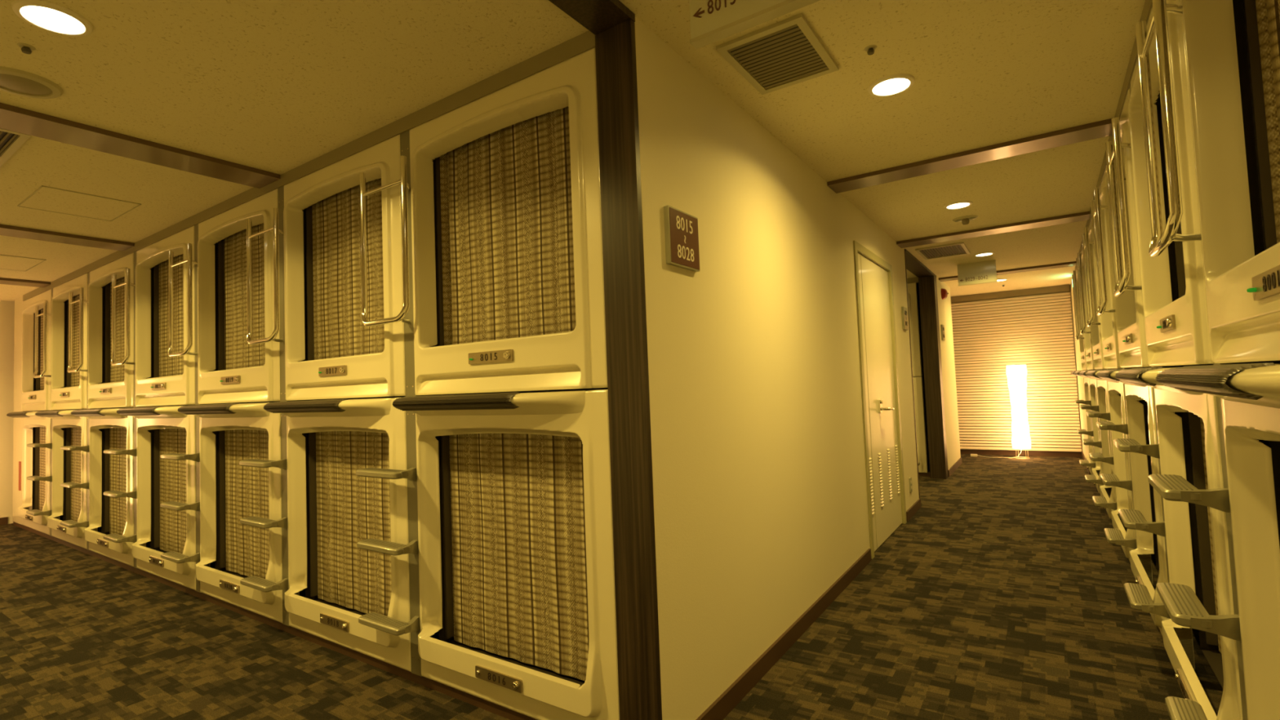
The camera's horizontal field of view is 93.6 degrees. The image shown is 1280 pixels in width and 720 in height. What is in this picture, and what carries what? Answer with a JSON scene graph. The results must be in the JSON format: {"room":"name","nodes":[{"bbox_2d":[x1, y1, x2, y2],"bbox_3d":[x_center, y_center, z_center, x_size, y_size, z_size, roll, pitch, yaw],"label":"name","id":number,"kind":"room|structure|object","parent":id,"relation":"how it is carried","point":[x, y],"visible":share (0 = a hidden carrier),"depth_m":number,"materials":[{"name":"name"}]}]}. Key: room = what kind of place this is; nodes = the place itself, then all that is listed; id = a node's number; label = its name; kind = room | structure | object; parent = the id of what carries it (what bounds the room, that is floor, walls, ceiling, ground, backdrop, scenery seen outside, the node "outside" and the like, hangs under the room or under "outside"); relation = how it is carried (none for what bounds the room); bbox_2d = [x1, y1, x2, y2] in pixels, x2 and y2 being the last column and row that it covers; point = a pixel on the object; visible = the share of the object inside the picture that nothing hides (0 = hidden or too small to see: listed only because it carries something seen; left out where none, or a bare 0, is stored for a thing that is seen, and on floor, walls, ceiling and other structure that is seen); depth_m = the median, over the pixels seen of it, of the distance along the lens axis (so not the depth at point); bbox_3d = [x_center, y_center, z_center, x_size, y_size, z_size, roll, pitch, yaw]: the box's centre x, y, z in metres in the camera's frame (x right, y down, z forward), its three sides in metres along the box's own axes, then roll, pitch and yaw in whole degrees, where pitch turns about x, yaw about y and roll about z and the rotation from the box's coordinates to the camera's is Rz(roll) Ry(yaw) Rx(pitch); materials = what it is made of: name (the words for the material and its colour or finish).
{"room":"capsule hotel corridor","nodes":[
{"label":"capsule hotel corridor","id":0,"kind":"room"},
{"bbox_2d":[0,300,50,524],"bbox_3d":[-6.846,0.515,5.505,0.100,2.250,2.950,-4,-3,34],"label":"wall","id":1,"kind":"structure","parent":0,"point":[6,308],"depth_m":6.07,"materials":[{"name":"paint"}]},
{"bbox_2d":[22,30,595,301],"bbox_3d":[-3.049,-0.806,3.885,7.082,0.058,0.064,-4,-3,34],"label":"trim","id":2,"kind":"structure","parent":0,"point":[581,43],"depth_m":2.51,"materials":[{"name":"beige"}]},
{"bbox_2d":[69,387,607,634],"bbox_3d":[-3.024,0.309,4.272,7.624,2.250,0.040,-4,-3,34],"label":"wall","id":3,"kind":"structure","parent":0,"point":[594,388],"depth_m":2.88,"materials":[{"name":"brown"}]},
{"bbox_2d":[0,0,1145,301],"bbox_3d":[-0.499,-0.892,5.882,10.340,0.100,10.850,-4,-3,34],"label":"ceiling","id":4,"kind":"structure","parent":0,"point":[277,86],"depth_m":2.27,"materials":[{"name":"paint"}]},
{"bbox_2d":[0,128,31,167],"bbox_3d":[-2.857,-0.903,2.449,0.640,0.014,0.420,-4,-3,34],"label":"ceiling vent","id":5,"kind":"object","parent":4,"relation":"in","point":[11,141],"visible":0.75,"depth_m":2.51,"materials":[{"name":"beige"}]},
{"bbox_2d":[0,254,46,271],"bbox_3d":[-4.812,-0.736,4.495,0.600,0.006,0.420,-4,-3,34],"label":"access panel","id":6,"kind":"object","parent":4,"relation":"attached to","point":[6,262],"visible":1,"depth_m":4.55,"materials":[{"name":"beige"}]},
{"bbox_2d":[0,277,50,287],"bbox_3d":[-5.898,-0.690,4.439,0.220,0.027,2.210,-4,-3,34],"label":"trim","id":7,"kind":"structure","parent":4,"relation":"attached to","point":[2,280],"depth_m":5.20,"materials":[{"name":"brown laminate"}]},
{"bbox_2d":[0,66,63,98],"bbox_3d":[-2.128,-0.947,2.065,0.216,0.017,0.216,-4,-3,34],"label":"ceiling speaker","id":8,"kind":"object","parent":4,"relation":"attached to","point":[14,81],"visible":1,"depth_m":2.06,"materials":[{"name":"beige"}]},
{"bbox_2d":[0,73,52,95],"bbox_3d":[-2.128,-0.943,2.064,0.158,0.010,0.158,-4,-3,34],"label":"grille","id":9,"kind":"object","parent":8,"relation":"attached to","point":[20,84],"depth_m":2.06,"materials":[{"name":"beige"}]},
{"bbox_2d":[11,0,93,36],"bbox_3d":[-1.691,-0.983,1.732,0.170,0.010,0.170,-4,-3,34],"label":"recessed light","id":10,"kind":"object","parent":4,"relation":"in","point":[51,17],"visible":1,"depth_m":1.72,"materials":[{"name":"white"}]},
{"bbox_2d":[0,224,133,251],"bbox_3d":[-4.195,-0.809,3.287,0.220,0.027,2.210,-4,-3,34],"label":"trim","id":11,"kind":"structure","parent":4,"relation":"attached to","point":[5,230],"depth_m":3.90,"materials":[{"name":"brown laminate"}]},
{"bbox_2d":[17,185,141,221],"bbox_3d":[-3.097,-0.857,3.323,0.500,0.006,0.400,-4,-3,34],"label":"access panel","id":12,"kind":"object","parent":4,"relation":"attached to","point":[46,198],"visible":1,"depth_m":3.31,"materials":[{"name":"beige"}]},
{"bbox_2d":[688,0,820,48],"bbox_3d":[0.285,-0.963,1.523,0.354,0.219,0.036,-4,-3,34],"label":"hanging sign","id":13,"kind":"object","parent":4,"relation":"hanging from","point":[711,21],"visible":1,"depth_m":1.54,"materials":[{"name":"beige plastic"}]},
{"bbox_2d":[715,13,839,94],"bbox_3d":[0.486,-1.050,2.092,0.295,0.014,0.395,-4,-3,34],"label":"ceiling vent","id":14,"kind":"object","parent":4,"relation":"in","point":[787,52],"visible":1,"depth_m":2.07,"materials":[{"name":"beige"}]},
{"bbox_2d":[867,73,915,97],"bbox_3d":[0.971,-1.059,2.323,0.170,0.010,0.170,-4,-3,34],"label":"recessed light","id":15,"kind":"object","parent":4,"relation":"in","point":[893,84],"visible":1,"depth_m":2.31,"materials":[{"name":"white"}]},
{"bbox_2d":[915,242,970,259],"bbox_3d":[2.747,-0.984,5.443,0.380,0.014,0.540,-4,-3,34],"label":"ceiling vent","id":16,"kind":"object","parent":4,"relation":"in","point":[959,248],"visible":1,"depth_m":5.43,"materials":[{"name":"beige"}]},
{"bbox_2d":[943,200,972,208],"bbox_3d":[2.112,-1.027,3.989,0.170,0.010,0.170,-4,-3,34],"label":"recessed light","id":17,"kind":"object","parent":4,"relation":"in","point":[961,204],"visible":1,"depth_m":3.97,"materials":[{"name":"white"}]},
{"bbox_2d":[952,214,978,224],"bbox_3d":[2.353,-1.003,4.345,0.170,0.043,0.170,-4,-3,34],"label":"smoke detector","id":18,"kind":"object","parent":4,"relation":"attached to","point":[965,220],"visible":1,"depth_m":4.32,"materials":[{"name":"beige"}]},
{"bbox_2d":[956,259,997,286],"bbox_3d":[3.400,-0.876,6.067,0.344,0.219,0.036,-4,-3,34],"label":"hanging sign","id":19,"kind":"object","parent":4,"relation":"hanging from","point":[983,272],"visible":1,"depth_m":6.05,"materials":[{"name":"beige plastic"}]},
{"bbox_2d":[0,453,1222,719],"bbox_3d":[-0.407,1.464,5.774,10.340,0.120,10.850,-4,-3,34],"label":"floor","id":20,"kind":"structure","parent":0,"point":[1003,596],"depth_m":2.66,"materials":[{"name":"carpet"}]},
{"bbox_2d":[548,0,662,719],"bbox_3d":[-0.654,0.059,0.884,0.138,2.254,2.231,-4,-3,34],"label":"post","id":21,"kind":"object","parent":20,"relation":"on","point":[611,22],"visible":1,"depth_m":1.79,"materials":[{"name":"brown wood"}]},
{"bbox_2d":[904,248,948,479],"bbox_3d":[2.816,0.160,6.026,0.160,2.254,1.780,-4,-3,34],"label":"door frame","id":22,"kind":"structure","parent":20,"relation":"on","point":[932,366],"depth_m":6.61,"materials":[{"name":"brown wood"}]},
{"bbox_2d":[970,364,1031,458],"bbox_3d":[4.792,0.691,8.047,0.716,1.223,0.231,-4,-3,34],"label":"floor lamp","id":23,"kind":"object","parent":20,"relation":"on","point":[1016,375],"visible":1,"depth_m":7.84,"materials":[{"name":"white paper"}]},
{"bbox_2d":[634,17,960,719],"bbox_3d":[0.786,0.221,5.589,3.024,2.250,7.178,-4,-3,34],"label":"wall","id":24,"kind":"structure","parent":0,"point":[760,496],"depth_m":2.34,"materials":[{"name":"paint"}]},
{"bbox_2d":[12,296,29,524],"bbox_3d":[-6.095,0.485,5.922,0.376,2.210,0.046,-4,-3,34],"label":"trim","id":25,"kind":"structure","parent":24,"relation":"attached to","point":[19,303],"depth_m":5.92,"materials":[{"name":"beige plastic"}]},
{"bbox_2d":[0,102,280,188],"bbox_3d":[-2.503,-0.927,2.143,0.220,0.027,2.210,-4,-3,34],"label":"beam","id":26,"kind":"structure","parent":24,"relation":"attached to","point":[13,118],"depth_m":2.56,"materials":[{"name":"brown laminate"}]},
{"bbox_2d":[13,521,537,719],"bbox_3d":[-3.127,1.398,3.898,7.482,0.050,0.038,-4,-3,34],"label":"trim","id":27,"kind":"structure","parent":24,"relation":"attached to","point":[500,710],"depth_m":2.71,"materials":[{"name":"brown"}]},
{"bbox_2d":[6,411,63,534],"bbox_3d":[-5.491,1.011,5.571,0.963,1.081,0.394,-4,-3,34],"label":"capsule","id":28,"kind":"object","parent":27,"relation":"on","point":[36,461],"visible":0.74,"depth_m":5.75,"materials":[{"name":"beige plastic"}]},
{"bbox_2d":[21,288,63,411],"bbox_3d":[-5.506,-0.066,5.652,0.955,1.071,0.312,-4,-3,34],"label":"capsule","id":29,"kind":"object","parent":28,"relation":"on","point":[38,399],"visible":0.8,"depth_m":5.77,"materials":[{"name":"beige plastic"}]},
{"bbox_2d":[40,308,44,390],"bbox_3d":[-5.525,-0.120,5.646,0.808,0.858,0.011,-4,-3,34],"label":"curtain","id":30,"kind":"object","parent":29,"relation":"hanging from","point":[42,380],"depth_m":5.84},
{"bbox_2d":[39,426,45,511],"bbox_3d":[-5.481,1.012,5.594,0.808,0.860,0.011,-4,-3,34],"label":"curtain","id":31,"kind":"object","parent":28,"relation":"hanging from","point":[42,429],"depth_m":5.77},
{"bbox_2d":[26,288,59,536],"bbox_3d":[-5.208,0.447,5.250,0.303,2.159,0.165,-4,-3,34],"label":"ladder","id":32,"kind":"object","parent":28,"relation":"attached to","point":[33,512],"visible":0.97,"depth_m":5.19,"materials":[{"name":"silver"}]},
{"bbox_2d":[35,409,101,549],"bbox_3d":[-4.647,0.952,5.000,0.963,1.081,0.394,-4,-3,34],"label":"capsule","id":33,"kind":"object","parent":27,"relation":"on","point":[68,466],"visible":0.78,"depth_m":5.15,"materials":[{"name":"beige plastic"}]},
{"bbox_2d":[50,273,102,409],"bbox_3d":[-4.663,-0.125,5.082,0.955,1.071,0.312,-4,-3,34],"label":"capsule","id":34,"kind":"object","parent":33,"relation":"on","point":[73,395],"visible":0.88,"depth_m":5.20,"materials":[{"name":"beige plastic"}]},
{"bbox_2d":[71,293,79,386],"bbox_3d":[-4.681,-0.179,5.075,0.808,0.858,0.011,-4,-3,34],"label":"curtain","id":35,"kind":"object","parent":34,"relation":"hanging from","point":[75,376],"depth_m":5.23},
{"bbox_2d":[71,426,81,521],"bbox_3d":[-4.637,0.953,5.024,0.808,0.860,0.012,-4,-3,34],"label":"curtain","id":36,"kind":"object","parent":33,"relation":"hanging from","point":[76,432],"depth_m":5.17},
{"bbox_2d":[60,271,97,550],"bbox_3d":[-4.364,0.388,4.680,0.303,2.159,0.165,-4,-3,34],"label":"ladder","id":37,"kind":"object","parent":33,"relation":"attached to","point":[69,523],"visible":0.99,"depth_m":4.63,"materials":[{"name":"silver"}]},
{"bbox_2d":[70,408,150,566],"bbox_3d":[-3.804,0.892,4.430,0.963,1.081,0.394,-4,-3,34],"label":"capsule","id":38,"kind":"object","parent":27,"relation":"on","point":[107,472],"visible":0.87,"depth_m":4.56,"materials":[{"name":"beige plastic"}]},
{"bbox_2d":[109,427,126,535],"bbox_3d":[-3.793,0.893,4.453,0.808,0.860,0.011,-4,-3,34],"label":"curtain","id":39,"kind":"object","parent":38,"relation":"hanging from","point":[117,436],"depth_m":4.57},
{"bbox_2d":[88,252,150,408],"bbox_3d":[-3.819,-0.184,4.511,0.955,1.071,0.312,-4,-3,34],"label":"capsule","id":40,"kind":"object","parent":38,"relation":"on","point":[116,388],"visible":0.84,"depth_m":4.62,"materials":[{"name":"beige plastic"}]},
{"bbox_2d":[110,276,124,382],"bbox_3d":[-3.838,-0.238,4.505,0.808,0.858,0.011,-4,-3,34],"label":"curtain","id":41,"kind":"object","parent":40,"relation":"hanging from","point":[117,372],"depth_m":4.61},
{"bbox_2d":[103,251,144,568],"bbox_3d":[-3.521,0.329,4.109,0.303,2.159,0.165,-4,-3,34],"label":"ladder","id":42,"kind":"object","parent":38,"relation":"attached to","point":[116,538],"visible":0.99,"depth_m":4.06,"materials":[{"name":"silver"}]},
{"bbox_2d":[116,405,215,590],"bbox_3d":[-2.960,0.833,3.860,0.963,1.081,0.394,-4,-3,34],"label":"capsule","id":43,"kind":"object","parent":27,"relation":"on","point":[159,480],"visible":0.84,"depth_m":3.96,"materials":[{"name":"beige plastic"}]},
{"bbox_2d":[160,428,186,553],"bbox_3d":[-2.950,0.834,3.883,0.808,0.860,0.012,-4,-3,34],"label":"curtain","id":44,"kind":"object","parent":43,"relation":"hanging from","point":[173,533],"depth_m":3.98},
{"bbox_2d":[135,225,213,406],"bbox_3d":[-2.976,-0.243,3.941,0.955,1.071,0.312,-4,-3,34],"label":"capsule","id":45,"kind":"object","parent":43,"relation":"on","point":[171,381],"visible":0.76,"depth_m":4.01,"materials":[{"name":"beige plastic"}]},
{"bbox_2d":[159,253,183,377],"bbox_3d":[-2.994,-0.298,3.935,0.808,0.858,0.011,-4,-3,34],"label":"curtain","id":46,"kind":"object","parent":45,"relation":"hanging from","point":[168,366],"depth_m":4.03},
{"bbox_2d":[160,223,209,592],"bbox_3d":[-2.677,0.270,3.539,0.303,2.159,0.165,-4,-3,34],"label":"ladder","id":47,"kind":"object","parent":43,"relation":"attached to","point":[178,557],"visible":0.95,"depth_m":3.50,"materials":[{"name":"silver"}]},
{"bbox_2d":[177,402,305,622],"bbox_3d":[-2.116,0.774,3.289,0.963,1.081,0.394,-4,-3,34],"label":"capsule","id":48,"kind":"object","parent":27,"relation":"on","point":[230,491],"visible":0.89,"depth_m":3.35,"materials":[{"name":"beige plastic"}]},
{"bbox_2d":[224,429,269,578],"bbox_3d":[-2.106,0.775,3.312,0.808,0.860,0.011,-4,-3,34],"label":"curtain","id":49,"kind":"object","parent":48,"relation":"hanging from","point":[246,548],"depth_m":3.40,"materials":[{"name":"fabric"}]},
{"bbox_2d":[197,188,302,404],"bbox_3d":[-2.132,-0.302,3.370,0.955,1.071,0.312,-4,-3,34],"label":"capsule","id":50,"kind":"object","parent":48,"relation":"on","point":[243,371],"visible":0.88,"depth_m":3.43,"materials":[{"name":"beige plastic"}]},
{"bbox_2d":[223,222,265,369],"bbox_3d":[-2.151,-0.357,3.364,0.808,0.858,0.011,-4,-3,34],"label":"curtain","id":51,"kind":"object","parent":50,"relation":"hanging from","point":[237,353],"depth_m":3.46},
{"bbox_2d":[239,186,298,626],"bbox_3d":[-1.833,0.210,2.969,0.303,2.159,0.165,-4,-3,34],"label":"ladder","id":52,"kind":"object","parent":48,"relation":"attached to","point":[255,582],"visible":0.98,"depth_m":2.94,"materials":[{"name":"silver"}]},
{"bbox_2d":[263,397,411,671],"bbox_3d":[-1.273,0.715,2.719,0.963,1.081,0.394,-4,-3,34],"label":"capsule","id":53,"kind":"object","parent":27,"relation":"on","point":[331,508],"visible":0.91,"depth_m":2.75,"materials":[{"name":"beige plastic"}]},
{"bbox_2d":[315,431,391,616],"bbox_3d":[-1.263,0.716,2.742,0.808,0.860,0.012,-4,-3,34],"label":"curtain","id":54,"kind":"object","parent":53,"relation":"hanging from","point":[351,508],"depth_m":2.79,"materials":[{"name":"fabric"}]},
{"bbox_2d":[283,134,432,400],"bbox_3d":[-1.289,-0.362,2.800,0.955,1.071,0.312,-4,-3,34],"label":"capsule","id":55,"kind":"object","parent":53,"relation":"on","point":[341,357],"visible":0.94,"depth_m":2.80,"materials":[{"name":"beige plastic"}]},
{"bbox_2d":[311,177,384,359],"bbox_3d":[-1.307,-0.416,2.794,0.808,0.858,0.011,-4,-3,34],"label":"curtain","id":56,"kind":"object","parent":55,"relation":"hanging from","point":[338,329],"depth_m":2.86,"materials":[{"name":"fabric"}]},
{"bbox_2d":[355,129,425,676],"bbox_3d":[-0.990,0.151,2.398,0.303,2.159,0.165,-4,-3,34],"label":"ladder","id":57,"kind":"object","parent":53,"relation":"attached to","point":[391,625],"visible":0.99,"depth_m":2.36,"materials":[{"name":"silver"}]},
{"bbox_2d":[391,389,619,719],"bbox_3d":[-0.429,0.656,2.148,0.963,1.081,0.394,-4,-3,34],"label":"capsule","id":58,"kind":"object","parent":27,"relation":"on","point":[517,570],"visible":1,"depth_m":2.14,"materials":[{"name":"beige plastic"}]},
{"bbox_2d":[409,47,607,395],"bbox_3d":[-0.445,-0.421,2.230,0.955,1.071,0.312,-4,-3,34],"label":"capsule","id":59,"kind":"object","parent":58,"relation":"on","point":[508,277],"visible":1,"depth_m":2.18,"materials":[{"name":"beige plastic"}]},
{"bbox_2d":[439,106,576,345],"bbox_3d":[-0.463,-0.475,2.224,0.808,0.858,0.021,-4,-3,34],"label":"curtain","id":60,"kind":"object","parent":59,"relation":"hanging from","point":[506,251],"depth_m":2.24,"materials":[{"name":"fabric"}]},
{"bbox_2d":[448,433,589,680],"bbox_3d":[-0.419,0.657,2.171,0.808,0.860,0.012,-4,-3,34],"label":"curtain","id":61,"kind":"object","parent":58,"relation":"hanging from","point":[518,591],"depth_m":2.18,"materials":[{"name":"fabric"}]},
{"bbox_2d":[663,204,699,271],"bbox_3d":[0.141,-0.395,1.978,0.018,0.185,0.195,-4,-3,34],"label":"number sign","id":62,"kind":"object","parent":24,"relation":"attached to","point":[681,228],"visible":1,"depth_m":1.95,"materials":[{"name":"brown"}]},
{"bbox_2d":[696,548,871,719],"bbox_3d":[0.746,1.182,2.716,0.012,0.072,2.408,-4,-3,34],"label":"baseboard","id":63,"kind":"structure","parent":24,"relation":"attached to","point":[722,707],"depth_m":2.44,"materials":[{"name":"brown"}]},
{"bbox_2d":[853,240,906,559],"bbox_3d":[1.693,0.248,4.254,0.166,2.004,1.098,-4,-3,34],"label":"door","id":64,"kind":"structure","parent":24,"relation":"in","point":[886,493],"depth_m":4.22,"materials":[{"name":"beige"}]},
{"bbox_2d":[901,306,908,330],"bbox_3d":[2.238,-0.350,5.075,0.018,0.190,0.160,-4,-3,34],"label":"number sign","id":65,"kind":"object","parent":24,"relation":"attached to","point":[904,310],"visible":1,"depth_m":5.03,"materials":[{"name":"beige"}]},
{"bbox_2d":[904,251,919,498],"bbox_3d":[2.322,0.160,5.271,0.129,2.225,0.025,-4,-3,34],"label":"trim","id":66,"kind":"structure","parent":24,"relation":"attached to","point":[904,251],"depth_m":5.23,"materials":[{"name":"brown"}]},
{"bbox_2d":[906,498,920,521],"bbox_3d":[2.246,1.225,4.929,0.012,0.072,0.600,-4,-3,34],"label":"baseboard","id":67,"kind":"structure","parent":24,"relation":"attached to","point":[916,506],"depth_m":4.89,"materials":[{"name":"brown"}]},
{"bbox_2d":[918,471,930,476],"bbox_3d":[2.795,1.313,7.064,1.170,0.050,0.048,-4,-3,34],"label":"trim","id":68,"kind":"structure","parent":24,"relation":"attached to","point":[926,474],"depth_m":6.76,"materials":[{"name":"brown"}]},
{"bbox_2d":[912,377,928,472],"bbox_3d":[2.848,0.756,7.096,0.963,1.081,0.394,-4,-3,34],"label":"capsule","id":69,"kind":"object","parent":68,"relation":"on","point":[917,381],"visible":0.16,"depth_m":6.78,"materials":[{"name":"beige plastic"}]},
{"bbox_2d":[906,282,922,376],"bbox_3d":[2.832,-0.321,7.177,0.955,1.071,0.312,-4,-3,34],"label":"capsule","id":70,"kind":"object","parent":69,"relation":"on","point":[912,287],"visible":0.19,"depth_m":6.83,"materials":[{"name":"beige plastic"}]},
{"bbox_2d":[826,118,1111,193],"bbox_3d":[1.652,-1.043,3.142,1.292,0.027,0.180,-4,-3,34],"label":"ceiling beam","id":71,"kind":"structure","parent":24,"relation":"attached to","point":[1103,128],"depth_m":3.06,"materials":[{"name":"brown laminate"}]},
{"bbox_2d":[896,211,1089,248],"bbox_3d":[2.723,-1.012,4.723,1.292,0.027,0.200,-4,-3,34],"label":"trim","id":72,"kind":"structure","parent":24,"relation":"attached to","point":[1081,216],"depth_m":4.65,"materials":[{"name":"brown laminate"}]},
{"bbox_2d":[938,261,1076,281],"bbox_3d":[4.030,-0.975,6.651,1.292,0.027,0.180,-4,-3,34],"label":"trim","id":73,"kind":"structure","parent":24,"relation":"attached to","point":[1073,263],"depth_m":6.49,"materials":[{"name":"brown laminate"}]},
{"bbox_2d":[912,283,929,471],"bbox_3d":[3.016,0.214,7.327,1.030,2.250,0.040,-4,-3,34],"label":"wall","id":74,"kind":"structure","parent":0,"point":[917,287],"depth_m":7.09,"materials":[{"name":"brown"}]},
{"bbox_2d":[1069,284,1082,451],"bbox_3d":[4.567,0.216,8.681,3.020,2.250,0.100,-4,-3,34],"label":"wall","id":75,"kind":"structure","parent":0,"point":[1069,285],"depth_m":7.86,"materials":[{"name":"beige paper"}]},
{"bbox_2d":[950,284,1081,451],"bbox_3d":[4.544,0.178,8.590,2.728,2.176,0.073,-4,-3,34],"label":"window blind","id":76,"kind":"object","parent":75,"relation":"attached to","point":[1031,327],"visible":0.63,"depth_m":8.20,"materials":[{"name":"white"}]},
{"bbox_2d":[960,448,1081,457],"bbox_3d":[4.531,1.305,8.605,2.920,0.072,0.030,-4,-3,34],"label":"baseboard","id":77,"kind":"structure","parent":75,"relation":"attached to","point":[1007,452],"depth_m":8.14,"materials":[{"name":"brown"}]},
{"bbox_2d":[1070,269,1091,475],"bbox_3d":[2.816,0.046,3.498,0.100,2.250,10.450,-4,-3,34],"label":"wall","id":78,"kind":"structure","parent":0,"point":[1081,386],"depth_m":7.25,"materials":[{"name":"beige paper"}]},
{"bbox_2d":[1075,0,1152,270],"bbox_3d":[2.749,-1.047,3.552,0.064,0.058,7.130,-4,-3,34],"label":"trim","id":79,"kind":"structure","parent":78,"relation":"attached to","point":[1148,5],"depth_m":2.32,"materials":[{"name":"beige"}]},
{"bbox_2d":[1099,493,1217,716],"bbox_3d":[2.837,1.145,3.449,0.038,0.050,7.130,-4,-3,34],"label":"trim","id":80,"kind":"structure","parent":78,"relation":"attached to","point":[1100,493],"depth_m":2.01,"materials":[{"name":"brown"}]},
{"bbox_2d":[1071,370,1095,475],"bbox_3d":[4.564,0.637,5.963,0.394,1.081,0.963,-4,-3,34],"label":"capsule","id":81,"kind":"object","parent":80,"relation":"on","point":[1086,380],"visible":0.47,"depth_m":6.30,"materials":[{"name":"beige plastic"}]},
{"bbox_2d":[1075,270,1087,369],"bbox_3d":[4.554,-0.443,5.987,0.312,1.071,0.955,-4,-3,34],"label":"capsule","id":82,"kind":"object","parent":81,"relation":"on","point":[1082,342],"visible":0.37,"depth_m":6.38,"materials":[{"name":"beige plastic"}]},
{"bbox_2d":[1071,270,1100,473],"bbox_3d":[4.198,0.100,5.684,0.165,2.159,0.303,-4,-3,34],"label":"ladder","id":83,"kind":"object","parent":80,"relation":"on","point":[1082,462],"visible":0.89,"depth_m":5.60,"materials":[{"name":"silver"}]},
{"bbox_2d":[1074,370,1103,493],"bbox_3d":[3.992,0.621,5.119,0.394,1.081,0.963,-4,-3,34],"label":"capsule","id":84,"kind":"object","parent":80,"relation":"on","point":[1093,382],"visible":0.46,"depth_m":5.50,"materials":[{"name":"beige plastic"}]},
{"bbox_2d":[1080,248,1096,369],"bbox_3d":[3.982,-0.459,5.142,0.312,1.071,0.955,-4,-3,34],"label":"capsule","id":85,"kind":"object","parent":84,"relation":"on","point":[1087,337],"visible":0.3,"depth_m":5.54,"materials":[{"name":"beige plastic"}]},
{"bbox_2d":[1075,252,1111,497],"bbox_3d":[3.626,0.084,4.839,0.165,2.159,0.303,-4,-3,34],"label":"ladder","id":86,"kind":"object","parent":80,"relation":"on","point":[1089,478],"visible":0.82,"depth_m":4.76,"materials":[{"name":"silver"}]},
{"bbox_2d":[1079,369,1120,519],"bbox_3d":[3.420,0.604,4.275,0.394,1.081,0.963,-4,-3,34],"label":"capsule","id":87,"kind":"object","parent":80,"relation":"on","point":[1102,384],"visible":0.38,"depth_m":4.63,"materials":[{"name":"beige plastic"}]},
{"bbox_2d":[1088,217,1105,369],"bbox_3d":[3.410,-0.476,4.298,0.312,1.071,0.955,-4,-3,34],"label":"capsule","id":88,"kind":"object","parent":87,"relation":"on","point":[1095,331],"visible":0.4,"depth_m":4.52,"materials":[{"name":"beige plastic"}]},
{"bbox_2d":[1081,226,1127,530],"bbox_3d":[3.054,0.067,3.995,0.165,2.159,0.303,-4,-3,34],"label":"ladder","id":89,"kind":"object","parent":80,"relation":"on","point":[1099,501],"visible":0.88,"depth_m":3.92,"materials":[{"name":"silver"}]},
{"bbox_2d":[1085,369,1155,559],"bbox_3d":[2.848,0.588,3.430,0.394,1.081,0.963,-4,-3,34],"label":"capsule","id":90,"kind":"object","parent":80,"relation":"on","point":[1117,403],"visible":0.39,"depth_m":3.79,"materials":[{"name":"beige plastic"}]},
{"bbox_2d":[1099,165,1136,368],"bbox_3d":[2.838,-0.492,3.454,0.312,1.071,0.955,-4,-3,34],"label":"capsule","id":91,"kind":"object","parent":90,"relation":"on","point":[1108,320],"visible":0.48,"depth_m":3.39,"materials":[{"name":"beige plastic"}]},
{"bbox_2d":[1090,186,1152,584],"bbox_3d":[2.482,0.051,3.151,0.165,2.159,0.303,-4,-3,34],"label":"ladder","id":92,"kind":"object","parent":80,"relation":"on","point":[1114,536],"visible":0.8,"depth_m":3.07,"materials":[{"name":"silver"}]},
{"bbox_2d":[1096,368,1199,635],"bbox_3d":[2.276,0.571,2.586,0.394,1.081,0.963,-4,-3,34],"label":"capsule","id":93,"kind":"object","parent":80,"relation":"on","point":[1134,393],"visible":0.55,"depth_m":2.94,"materials":[{"name":"beige plastic"}]},
{"bbox_2d":[1106,88,1172,368],"bbox_3d":[2.266,-0.509,2.609,0.312,1.071,0.955,-4,-3,34],"label":"capsule","id":94,"kind":"object","parent":93,"relation":"on","point":[1131,324],"visible":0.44,"depth_m":2.48,"materials":[{"name":"beige plastic"}]},
{"bbox_2d":[1105,86,1194,668],"bbox_3d":[1.909,0.034,2.306,0.165,2.159,0.303,-4,-3,34],"label":"ladder","id":95,"kind":"object","parent":80,"relation":"on","point":[1139,597],"visible":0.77,"depth_m":2.23,"materials":[{"name":"silver"}]},
{"bbox_2d":[1135,0,1248,719],"bbox_3d":[1.337,0.018,1.462,0.165,2.159,0.303,-4,-3,34],"label":"ladder","id":96,"kind":"object","parent":80,"relation":"on","point":[1184,607],"visible":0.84,"depth_m":1.39,"materials":[{"name":"silver"}]},
{"bbox_2d":[1115,367,1269,719],"bbox_3d":[1.704,0.554,1.742,0.394,1.081,0.963,-4,-3,34],"label":"capsule","id":97,"kind":"object","parent":80,"relation":"on","point":[1210,553],"visible":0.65,"depth_m":2.06,"materials":[{"name":"beige plastic"}]},
{"bbox_2d":[1128,0,1213,366],"bbox_3d":[1.694,-0.525,1.765,0.312,1.071,0.955,-4,-3,34],"label":"capsule","id":98,"kind":"object","parent":97,"relation":"on","point":[1177,326],"visible":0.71,"depth_m":1.82,"materials":[{"name":"beige plastic"}]},
{"bbox_2d":[1200,417,1222,653],"bbox_3d":[1.727,0.553,1.732,0.012,0.860,0.808,-4,-3,34],"label":"curtain","id":99,"kind":"object","parent":97,"relation":"hanging from","point":[1206,534],"depth_m":2.07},
{"bbox_2d":[1155,362,1279,719],"bbox_3d":[1.132,0.538,0.897,0.394,1.081,0.963,-4,-3,34],"label":"capsule","id":100,"kind":"object","parent":80,"relation":"on","point":[1249,393],"visible":1,"depth_m":1.28,"materials":[{"name":"beige plastic"}]},
{"bbox_2d":[1182,0,1279,363],"bbox_3d":[1.122,-0.542,0.921,0.312,1.071,0.955,-4,-3,34],"label":"capsule","id":101,"kind":"object","parent":100,"relation":"on","point":[1233,46],"visible":1,"depth_m":1.30,"materials":[{"name":"beige plastic"}]},
{"bbox_2d":[1255,0,1279,243],"bbox_3d":[1.111,-0.595,0.939,0.021,0.858,0.808,-4,-3,34],"label":"curtain","id":102,"kind":"object","parent":101,"relation":"hanging from","point":[1267,11],"depth_m":1.27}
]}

